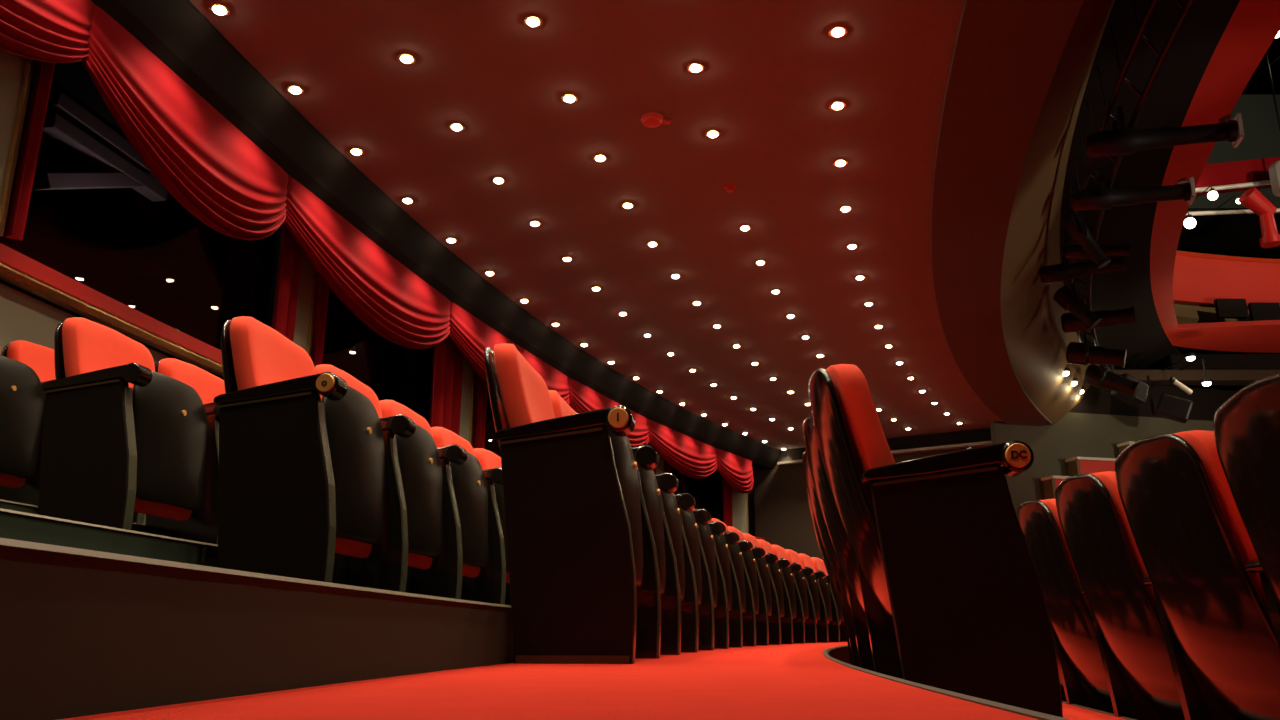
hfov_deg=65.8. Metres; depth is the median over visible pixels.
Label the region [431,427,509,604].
seat
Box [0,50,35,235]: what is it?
wall pillar
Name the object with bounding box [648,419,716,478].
swag
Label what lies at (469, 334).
swag
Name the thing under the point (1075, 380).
lamp
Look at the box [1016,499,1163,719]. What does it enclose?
seat
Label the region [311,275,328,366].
window curtain
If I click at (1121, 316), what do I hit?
lantern
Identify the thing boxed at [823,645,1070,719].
nosing
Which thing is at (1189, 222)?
globe lamp
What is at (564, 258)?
recessed light
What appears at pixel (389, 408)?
cushion
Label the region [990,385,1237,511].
wall
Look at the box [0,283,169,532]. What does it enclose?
wall
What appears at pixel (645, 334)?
recessed light
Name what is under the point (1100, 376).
lantern
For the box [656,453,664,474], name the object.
wall pillar
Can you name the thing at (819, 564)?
cushion
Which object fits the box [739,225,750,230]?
recessed light
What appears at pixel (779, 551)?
cushion
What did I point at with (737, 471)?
swag
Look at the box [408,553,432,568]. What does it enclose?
seat cushion
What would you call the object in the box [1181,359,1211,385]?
lamp
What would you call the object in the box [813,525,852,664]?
seat
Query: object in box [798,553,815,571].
cushion
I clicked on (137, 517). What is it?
seat
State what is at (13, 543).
nosing
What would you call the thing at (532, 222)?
recessed light
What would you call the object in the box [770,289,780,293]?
recessed light
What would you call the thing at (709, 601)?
seat
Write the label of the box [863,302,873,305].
recessed light
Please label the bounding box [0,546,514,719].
wall
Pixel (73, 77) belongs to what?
ceiling reveal
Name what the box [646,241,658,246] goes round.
recessed light
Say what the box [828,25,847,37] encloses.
recessed light
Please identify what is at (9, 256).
sill
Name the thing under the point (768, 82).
ceiling
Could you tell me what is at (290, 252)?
window curtain
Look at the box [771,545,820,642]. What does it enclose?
seat
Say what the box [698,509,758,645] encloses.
seat
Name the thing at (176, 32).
crown molding
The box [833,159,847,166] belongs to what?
recessed light
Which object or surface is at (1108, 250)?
lantern
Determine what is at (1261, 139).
wall
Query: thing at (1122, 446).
parapet
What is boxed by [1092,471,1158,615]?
cushion
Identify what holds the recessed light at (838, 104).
in the ceiling at (768, 82)
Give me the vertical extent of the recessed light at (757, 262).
0.060 m
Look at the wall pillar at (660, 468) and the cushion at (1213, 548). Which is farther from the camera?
the wall pillar at (660, 468)
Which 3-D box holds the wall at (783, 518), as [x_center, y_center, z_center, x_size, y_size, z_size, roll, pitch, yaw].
[4.508,3.370,17.980,5.250,4.070,0.150,-10,-18,31]
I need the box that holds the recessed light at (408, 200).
[400,197,414,203]
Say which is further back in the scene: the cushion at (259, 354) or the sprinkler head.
the sprinkler head
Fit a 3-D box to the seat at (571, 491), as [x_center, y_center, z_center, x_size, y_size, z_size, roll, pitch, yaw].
[-0.216,0.410,2.902,0.477,0.904,0.607,-2,-16,7]
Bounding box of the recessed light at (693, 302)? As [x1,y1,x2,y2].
[692,301,701,304]
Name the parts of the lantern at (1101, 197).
gel frame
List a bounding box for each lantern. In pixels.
[1040,247,1124,283]
[1053,283,1101,328]
[1061,313,1088,332]
[1062,211,1110,268]
[1065,245,1090,258]
[1066,334,1126,367]
[1070,168,1195,210]
[1083,107,1244,157]
[1083,364,1140,397]
[1093,306,1135,327]
[1099,244,1129,255]
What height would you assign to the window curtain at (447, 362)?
1.410 m
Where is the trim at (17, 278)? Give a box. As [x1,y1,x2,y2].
[0,262,223,376]
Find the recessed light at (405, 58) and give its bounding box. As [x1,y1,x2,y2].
[397,53,415,63]
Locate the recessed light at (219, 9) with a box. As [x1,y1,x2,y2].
[209,3,229,15]
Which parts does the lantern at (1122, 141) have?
gel frame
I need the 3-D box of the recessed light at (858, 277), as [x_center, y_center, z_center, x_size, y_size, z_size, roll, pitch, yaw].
[2.231,-0.844,10.041,0.116,0.060,0.116,0,-16,0]
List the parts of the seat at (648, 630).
armrest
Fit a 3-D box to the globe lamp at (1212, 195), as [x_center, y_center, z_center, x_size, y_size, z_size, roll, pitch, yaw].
[12.150,-3.354,21.741,0.200,0.340,1.700,0,-16,0]
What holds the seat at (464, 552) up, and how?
on the floor
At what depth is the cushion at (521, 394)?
2.83 m
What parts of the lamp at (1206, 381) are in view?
stem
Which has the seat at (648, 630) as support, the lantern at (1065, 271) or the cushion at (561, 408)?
the cushion at (561, 408)
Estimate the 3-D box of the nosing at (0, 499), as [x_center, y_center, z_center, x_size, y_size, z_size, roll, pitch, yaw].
[-0.239,1.355,6.466,2.399,0.006,24.086,-4,-16,14]
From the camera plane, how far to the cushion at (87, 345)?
3.73 m
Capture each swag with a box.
[0,0,94,62]
[81,5,288,239]
[284,176,450,348]
[448,302,569,404]
[568,378,648,447]
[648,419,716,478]
[716,449,753,493]
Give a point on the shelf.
(0, 282)
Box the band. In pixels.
[779,428,991,461]
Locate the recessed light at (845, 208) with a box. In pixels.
[839,205,851,211]
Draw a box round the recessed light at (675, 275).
[670,273,680,278]
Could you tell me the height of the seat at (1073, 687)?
0.904 m
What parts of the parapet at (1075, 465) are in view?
post, panel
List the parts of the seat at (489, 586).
armrest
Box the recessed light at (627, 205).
[621,202,634,208]
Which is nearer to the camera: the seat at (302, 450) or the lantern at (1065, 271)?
the seat at (302, 450)
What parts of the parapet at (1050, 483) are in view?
post, panel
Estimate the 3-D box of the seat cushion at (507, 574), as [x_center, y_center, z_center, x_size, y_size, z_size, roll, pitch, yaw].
[-0.663,0.812,4.756,0.127,0.500,0.488,-3,-16,10]
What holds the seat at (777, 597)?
on the floor at (783, 681)
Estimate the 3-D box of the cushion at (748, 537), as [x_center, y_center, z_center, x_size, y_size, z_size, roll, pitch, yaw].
[0.986,1.727,8.399,0.229,0.508,0.491,-5,-16,17]
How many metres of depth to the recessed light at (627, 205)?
8.33 m
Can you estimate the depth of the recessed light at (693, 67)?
6.30 m
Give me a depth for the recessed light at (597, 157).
7.50 m
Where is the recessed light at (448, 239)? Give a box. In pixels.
[445,237,457,242]
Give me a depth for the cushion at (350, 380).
3.85 m
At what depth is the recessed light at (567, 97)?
6.67 m
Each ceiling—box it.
[189,0,1114,449]
[931,0,1083,425]
[1060,0,1239,369]
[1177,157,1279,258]
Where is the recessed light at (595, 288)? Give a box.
[591,286,601,290]
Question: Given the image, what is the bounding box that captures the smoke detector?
[641,112,670,127]
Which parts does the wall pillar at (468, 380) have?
gilt moulding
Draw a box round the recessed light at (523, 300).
[519,298,529,302]
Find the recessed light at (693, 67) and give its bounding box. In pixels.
[687,62,704,72]
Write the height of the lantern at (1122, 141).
0.383 m
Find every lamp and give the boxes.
[1063,367,1069,375]
[1071,378,1077,385]
[1163,353,1195,370]
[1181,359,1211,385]
[1184,212,1195,228]
[1195,185,1217,199]
[1199,193,1239,221]
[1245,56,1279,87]
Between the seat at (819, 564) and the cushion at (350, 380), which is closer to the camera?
the cushion at (350, 380)
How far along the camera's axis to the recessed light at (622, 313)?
11.14 m
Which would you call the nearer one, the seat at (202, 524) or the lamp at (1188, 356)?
the seat at (202, 524)
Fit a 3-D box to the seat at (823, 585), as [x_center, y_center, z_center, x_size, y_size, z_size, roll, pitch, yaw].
[1.665,2.339,9.848,0.476,0.904,0.584,-6,-17,21]
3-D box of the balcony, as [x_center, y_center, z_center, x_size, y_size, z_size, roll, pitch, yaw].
[15.750,-0.762,23.449,12.500,1.560,7.220,0,-16,0]
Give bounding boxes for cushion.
[0,473,25,487]
[7,340,55,381]
[62,317,154,376]
[129,383,191,520]
[158,358,224,403]
[230,316,315,389]
[315,364,381,417]
[320,395,371,557]
[379,400,432,437]
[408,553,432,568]
[431,427,475,456]
[462,564,480,577]
[474,448,501,469]
[494,343,554,427]
[506,573,509,583]
[549,390,576,417]
[712,518,729,532]
[727,526,744,541]
[742,533,759,547]
[757,539,773,554]
[771,545,788,560]
[784,549,802,568]
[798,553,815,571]
[811,557,827,574]
[826,364,894,510]
[1040,499,1091,616]
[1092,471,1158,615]
[1173,430,1270,618]
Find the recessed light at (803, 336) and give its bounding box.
[801,335,809,338]
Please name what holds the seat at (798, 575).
on the floor at (783, 681)
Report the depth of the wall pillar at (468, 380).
10.32 m
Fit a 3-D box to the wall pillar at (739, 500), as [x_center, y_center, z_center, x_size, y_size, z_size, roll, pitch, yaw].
[1.769,2.446,18.410,0.167,1.520,0.762,-9,-18,29]
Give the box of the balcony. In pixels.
[1157,250,1279,390]
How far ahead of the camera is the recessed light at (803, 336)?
12.02 m
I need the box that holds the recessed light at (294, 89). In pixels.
[286,84,303,94]
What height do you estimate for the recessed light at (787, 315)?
0.060 m
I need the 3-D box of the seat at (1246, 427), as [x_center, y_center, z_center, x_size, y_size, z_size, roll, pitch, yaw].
[1.360,0.464,1.661,0.476,0.905,0.584,-1,-16,5]
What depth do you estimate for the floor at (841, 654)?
6.15 m
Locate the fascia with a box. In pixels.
[1164,354,1279,369]
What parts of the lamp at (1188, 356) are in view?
stem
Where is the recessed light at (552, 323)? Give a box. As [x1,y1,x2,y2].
[551,322,559,325]
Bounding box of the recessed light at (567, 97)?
[561,93,577,102]
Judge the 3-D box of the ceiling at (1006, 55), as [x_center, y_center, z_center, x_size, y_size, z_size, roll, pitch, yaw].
[3.420,-1.656,7.039,2.511,0.060,21.928,-3,-16,12]
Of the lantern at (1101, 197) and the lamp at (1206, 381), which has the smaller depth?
the lantern at (1101, 197)
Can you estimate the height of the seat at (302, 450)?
0.904 m
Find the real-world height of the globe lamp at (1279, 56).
0.432 m
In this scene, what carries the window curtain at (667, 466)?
hanging from the wall header
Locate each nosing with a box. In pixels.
[0,499,145,525]
[0,508,217,546]
[0,538,510,607]
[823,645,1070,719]
[1062,701,1135,719]
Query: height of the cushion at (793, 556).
0.508 m
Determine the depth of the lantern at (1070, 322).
13.08 m
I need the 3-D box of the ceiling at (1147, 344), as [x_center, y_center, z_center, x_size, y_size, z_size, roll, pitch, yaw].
[5.653,-2.330,9.696,2.848,0.340,20.696,-5,-16,18]
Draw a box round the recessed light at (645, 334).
[643,333,651,336]
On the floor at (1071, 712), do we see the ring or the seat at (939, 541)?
the seat at (939, 541)
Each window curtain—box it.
[5,61,55,240]
[271,222,302,341]
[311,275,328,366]
[429,336,463,434]
[472,372,487,448]
[665,461,670,472]
[722,477,732,526]
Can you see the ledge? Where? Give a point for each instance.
(984, 443)
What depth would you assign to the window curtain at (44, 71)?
4.83 m
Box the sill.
[0,243,764,539]
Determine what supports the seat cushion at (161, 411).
on the seat at (122, 437)
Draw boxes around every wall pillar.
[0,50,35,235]
[293,252,317,357]
[459,358,475,445]
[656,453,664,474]
[732,488,748,533]
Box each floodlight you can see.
[1109,365,1148,405]
[1146,375,1192,422]
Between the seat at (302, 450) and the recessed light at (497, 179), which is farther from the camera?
the recessed light at (497, 179)
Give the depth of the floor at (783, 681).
1.13 m
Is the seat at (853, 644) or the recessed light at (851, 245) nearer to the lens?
the seat at (853, 644)
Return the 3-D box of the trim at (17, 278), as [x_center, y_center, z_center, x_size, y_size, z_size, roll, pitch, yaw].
[-1.428,0.543,8.345,2.025,0.040,23.806,-4,-16,13]
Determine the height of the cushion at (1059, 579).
0.508 m
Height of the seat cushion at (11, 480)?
0.500 m
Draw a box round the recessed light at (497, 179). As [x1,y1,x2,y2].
[491,176,505,183]
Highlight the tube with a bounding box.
[1169,376,1192,394]
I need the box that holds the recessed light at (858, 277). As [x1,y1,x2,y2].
[854,275,865,279]
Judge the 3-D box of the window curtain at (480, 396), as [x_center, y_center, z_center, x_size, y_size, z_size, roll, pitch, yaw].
[-1.704,0.314,10.564,0.082,1.410,0.235,-5,-16,17]
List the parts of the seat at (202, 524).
armrest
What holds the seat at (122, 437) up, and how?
on the floor
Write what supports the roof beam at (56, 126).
attached to the roof beam at (60, 180)
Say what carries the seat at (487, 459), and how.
on the floor
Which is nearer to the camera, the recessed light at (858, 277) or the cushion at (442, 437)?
the cushion at (442, 437)
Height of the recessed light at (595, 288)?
0.060 m
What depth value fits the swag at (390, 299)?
7.94 m
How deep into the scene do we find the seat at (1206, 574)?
2.18 m
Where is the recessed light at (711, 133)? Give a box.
[705,129,720,137]
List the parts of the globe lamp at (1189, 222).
globe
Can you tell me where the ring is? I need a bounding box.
[1150,0,1279,352]
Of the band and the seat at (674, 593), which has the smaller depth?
the seat at (674, 593)
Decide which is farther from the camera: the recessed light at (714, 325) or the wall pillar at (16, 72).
the recessed light at (714, 325)
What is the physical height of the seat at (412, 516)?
0.904 m
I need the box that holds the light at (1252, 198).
[1238,187,1279,247]
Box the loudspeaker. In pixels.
[1265,52,1279,196]
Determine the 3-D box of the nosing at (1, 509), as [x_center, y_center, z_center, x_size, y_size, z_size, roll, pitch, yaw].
[0.572,1.464,6.221,2.334,0.006,23.424,-4,-16,14]
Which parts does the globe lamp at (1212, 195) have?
globe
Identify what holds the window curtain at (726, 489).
hanging from the wall header
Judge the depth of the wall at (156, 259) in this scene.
12.19 m
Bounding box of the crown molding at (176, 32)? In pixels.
[91,0,779,469]
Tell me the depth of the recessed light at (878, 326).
11.61 m
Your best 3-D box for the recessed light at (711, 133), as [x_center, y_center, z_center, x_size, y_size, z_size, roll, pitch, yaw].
[0.527,-1.643,7.163,0.116,0.060,0.116,0,-16,0]
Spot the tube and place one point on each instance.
(1172, 379)
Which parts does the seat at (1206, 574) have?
armrest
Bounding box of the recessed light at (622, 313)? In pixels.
[618,311,627,315]
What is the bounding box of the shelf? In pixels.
[0,282,223,379]
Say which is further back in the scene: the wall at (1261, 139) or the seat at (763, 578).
the wall at (1261, 139)
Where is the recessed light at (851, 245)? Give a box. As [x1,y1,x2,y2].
[846,243,857,248]
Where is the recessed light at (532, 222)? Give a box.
[528,220,541,225]
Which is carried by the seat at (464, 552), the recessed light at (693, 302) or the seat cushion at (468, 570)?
the seat cushion at (468, 570)
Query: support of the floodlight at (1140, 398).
hanging from the ceiling recess
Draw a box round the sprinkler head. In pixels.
[724,183,735,192]
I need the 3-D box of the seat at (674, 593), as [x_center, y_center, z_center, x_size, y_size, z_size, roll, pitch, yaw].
[-0.044,0.716,4.006,0.476,0.904,0.584,-2,-16,9]
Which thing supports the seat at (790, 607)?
on the floor at (783, 681)
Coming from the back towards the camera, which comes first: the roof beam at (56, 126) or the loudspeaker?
the loudspeaker
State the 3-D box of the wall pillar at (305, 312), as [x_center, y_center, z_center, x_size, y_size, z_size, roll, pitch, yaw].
[-2.611,-0.577,7.524,0.165,1.520,0.310,-3,-16,11]
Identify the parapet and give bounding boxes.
[1041,475,1070,499]
[1065,457,1115,475]
[1117,441,1133,452]
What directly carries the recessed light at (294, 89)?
in the ceiling at (768, 82)
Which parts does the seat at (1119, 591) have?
armrest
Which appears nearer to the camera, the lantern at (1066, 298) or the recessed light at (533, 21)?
the recessed light at (533, 21)
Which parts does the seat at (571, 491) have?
armrest, panel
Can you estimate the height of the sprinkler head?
0.055 m
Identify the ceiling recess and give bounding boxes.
[1064,0,1195,371]
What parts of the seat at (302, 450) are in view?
armrest, panel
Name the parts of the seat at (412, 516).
armrest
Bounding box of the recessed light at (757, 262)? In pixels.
[755,260,765,264]
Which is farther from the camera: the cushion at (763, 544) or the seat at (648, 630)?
the cushion at (763, 544)
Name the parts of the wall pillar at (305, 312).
gilt moulding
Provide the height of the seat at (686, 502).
0.904 m
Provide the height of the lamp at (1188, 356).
0.120 m
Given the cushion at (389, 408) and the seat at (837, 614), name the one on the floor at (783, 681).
the seat at (837, 614)
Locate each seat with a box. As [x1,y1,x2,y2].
[0,340,55,505]
[0,355,44,487]
[37,317,207,529]
[133,512,144,523]
[145,358,224,544]
[213,316,384,582]
[315,364,441,591]
[379,400,487,598]
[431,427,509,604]
[474,448,510,604]
[485,343,642,663]
[549,390,665,658]
[655,473,684,654]
[675,493,701,651]
[692,509,745,647]
[693,509,717,649]
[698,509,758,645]
[709,521,731,648]
[712,518,771,645]
[727,526,784,644]
[742,533,796,643]
[757,539,808,643]
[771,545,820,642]
[784,549,831,642]
[798,553,843,641]
[802,450,874,671]
[803,416,902,678]
[804,476,859,666]
[808,364,1062,717]
[811,557,846,641]
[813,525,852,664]
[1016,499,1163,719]
[1050,622,1113,713]
[1055,471,1233,719]
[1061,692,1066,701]
[1115,430,1279,719]
[1213,374,1279,604]
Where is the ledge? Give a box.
[777,441,991,464]
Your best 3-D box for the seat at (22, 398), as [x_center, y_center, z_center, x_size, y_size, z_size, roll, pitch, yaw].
[-2.783,0.215,4.051,0.477,0.904,0.594,-2,-16,8]
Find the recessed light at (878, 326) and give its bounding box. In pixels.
[873,324,882,328]
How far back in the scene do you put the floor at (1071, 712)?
3.10 m
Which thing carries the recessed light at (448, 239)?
in the ceiling at (768, 82)
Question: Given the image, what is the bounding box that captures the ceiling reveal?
[34,60,281,239]
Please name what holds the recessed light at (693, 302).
in the ceiling at (768, 82)
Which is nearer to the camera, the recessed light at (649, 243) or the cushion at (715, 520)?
the cushion at (715, 520)
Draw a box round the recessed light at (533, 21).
[523,15,542,27]
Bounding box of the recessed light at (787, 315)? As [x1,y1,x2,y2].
[786,314,795,317]
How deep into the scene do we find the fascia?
17.89 m
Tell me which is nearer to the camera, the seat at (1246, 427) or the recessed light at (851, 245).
the seat at (1246, 427)
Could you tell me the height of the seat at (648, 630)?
0.905 m
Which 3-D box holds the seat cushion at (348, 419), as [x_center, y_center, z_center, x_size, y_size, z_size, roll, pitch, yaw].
[-0.939,0.360,3.126,0.127,0.500,0.488,-2,-16,7]
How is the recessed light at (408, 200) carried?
in the ceiling at (768, 82)
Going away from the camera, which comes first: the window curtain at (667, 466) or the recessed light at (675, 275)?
the recessed light at (675, 275)
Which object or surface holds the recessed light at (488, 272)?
in the ceiling at (768, 82)
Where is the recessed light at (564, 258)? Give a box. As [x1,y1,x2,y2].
[561,256,572,261]
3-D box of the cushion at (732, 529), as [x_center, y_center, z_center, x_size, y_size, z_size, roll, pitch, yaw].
[0.808,1.581,7.871,0.228,0.508,0.491,-5,-16,16]
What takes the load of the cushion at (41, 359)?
on the seat at (41, 359)
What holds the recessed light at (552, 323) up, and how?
in the ceiling at (768, 82)
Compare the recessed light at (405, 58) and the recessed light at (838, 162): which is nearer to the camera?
the recessed light at (405, 58)
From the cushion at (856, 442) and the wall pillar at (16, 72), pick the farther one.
the wall pillar at (16, 72)
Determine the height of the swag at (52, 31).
0.830 m
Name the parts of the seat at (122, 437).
panel, armrest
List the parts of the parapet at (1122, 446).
post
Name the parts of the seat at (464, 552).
armrest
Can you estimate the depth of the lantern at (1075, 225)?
10.07 m
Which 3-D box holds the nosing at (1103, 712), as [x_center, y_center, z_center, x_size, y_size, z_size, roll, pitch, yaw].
[3.053,1.771,5.478,2.134,0.006,21.402,-4,-16,14]
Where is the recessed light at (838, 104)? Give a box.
[829,100,845,109]
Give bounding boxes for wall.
[0,67,500,456]
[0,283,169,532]
[0,511,217,566]
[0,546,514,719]
[753,446,981,559]
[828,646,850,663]
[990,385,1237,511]
[1188,94,1279,207]
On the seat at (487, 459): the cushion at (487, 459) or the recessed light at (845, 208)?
the cushion at (487, 459)
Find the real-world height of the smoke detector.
0.060 m
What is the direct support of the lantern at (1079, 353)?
hanging from the ceiling recess
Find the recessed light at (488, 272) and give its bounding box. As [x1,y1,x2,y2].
[484,270,495,275]
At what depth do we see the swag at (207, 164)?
5.72 m
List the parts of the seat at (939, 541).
armrest, panel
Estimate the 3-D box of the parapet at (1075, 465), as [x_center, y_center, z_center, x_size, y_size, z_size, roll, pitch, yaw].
[7.735,1.931,16.815,0.900,0.500,0.320,4,-16,-14]
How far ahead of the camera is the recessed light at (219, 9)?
5.72 m
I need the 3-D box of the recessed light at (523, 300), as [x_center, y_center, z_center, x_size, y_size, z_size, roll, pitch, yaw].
[-1.254,-0.650,10.739,0.116,0.060,0.116,0,-16,0]
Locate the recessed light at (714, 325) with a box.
[712,324,721,327]
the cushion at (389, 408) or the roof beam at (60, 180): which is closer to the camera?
the cushion at (389, 408)
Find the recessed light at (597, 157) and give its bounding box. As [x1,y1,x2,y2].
[593,154,607,161]
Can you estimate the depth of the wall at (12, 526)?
2.41 m
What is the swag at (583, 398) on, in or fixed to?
hanging from the wall header
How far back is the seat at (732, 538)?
5.85 m
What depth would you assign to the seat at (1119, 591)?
2.71 m
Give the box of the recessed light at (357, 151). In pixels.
[349,147,363,155]
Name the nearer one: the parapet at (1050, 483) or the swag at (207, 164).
the swag at (207, 164)
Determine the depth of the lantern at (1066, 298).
12.15 m
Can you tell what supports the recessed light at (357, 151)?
in the ceiling at (768, 82)
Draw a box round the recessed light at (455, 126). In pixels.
[449,122,464,130]
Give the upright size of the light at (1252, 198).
1.256 m
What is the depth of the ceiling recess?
7.99 m
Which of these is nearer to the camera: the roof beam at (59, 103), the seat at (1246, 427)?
the seat at (1246, 427)
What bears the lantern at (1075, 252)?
hanging from the ceiling recess
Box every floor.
[58,642,1038,719]
[1062,703,1126,719]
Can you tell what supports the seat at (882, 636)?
on the floor at (1071, 712)
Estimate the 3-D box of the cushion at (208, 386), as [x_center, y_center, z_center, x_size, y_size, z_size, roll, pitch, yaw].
[-1.932,0.268,4.361,0.228,0.508,0.491,-2,-16,9]
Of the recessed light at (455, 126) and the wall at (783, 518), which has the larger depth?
the wall at (783, 518)
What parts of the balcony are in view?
panel, rail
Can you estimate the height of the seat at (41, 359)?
0.904 m
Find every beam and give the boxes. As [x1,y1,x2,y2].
[33,172,159,189]
[43,113,167,201]
[47,91,150,171]
[1114,370,1279,384]
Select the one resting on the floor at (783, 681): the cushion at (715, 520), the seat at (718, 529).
the seat at (718, 529)
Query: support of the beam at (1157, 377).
on the wall at (1074, 434)
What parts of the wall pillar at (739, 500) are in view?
gilt moulding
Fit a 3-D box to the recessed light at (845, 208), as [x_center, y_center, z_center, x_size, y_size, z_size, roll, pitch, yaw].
[1.748,-1.293,8.422,0.116,0.060,0.116,0,-16,0]
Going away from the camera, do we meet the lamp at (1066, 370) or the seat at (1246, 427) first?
the seat at (1246, 427)
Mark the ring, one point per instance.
(1253, 25)

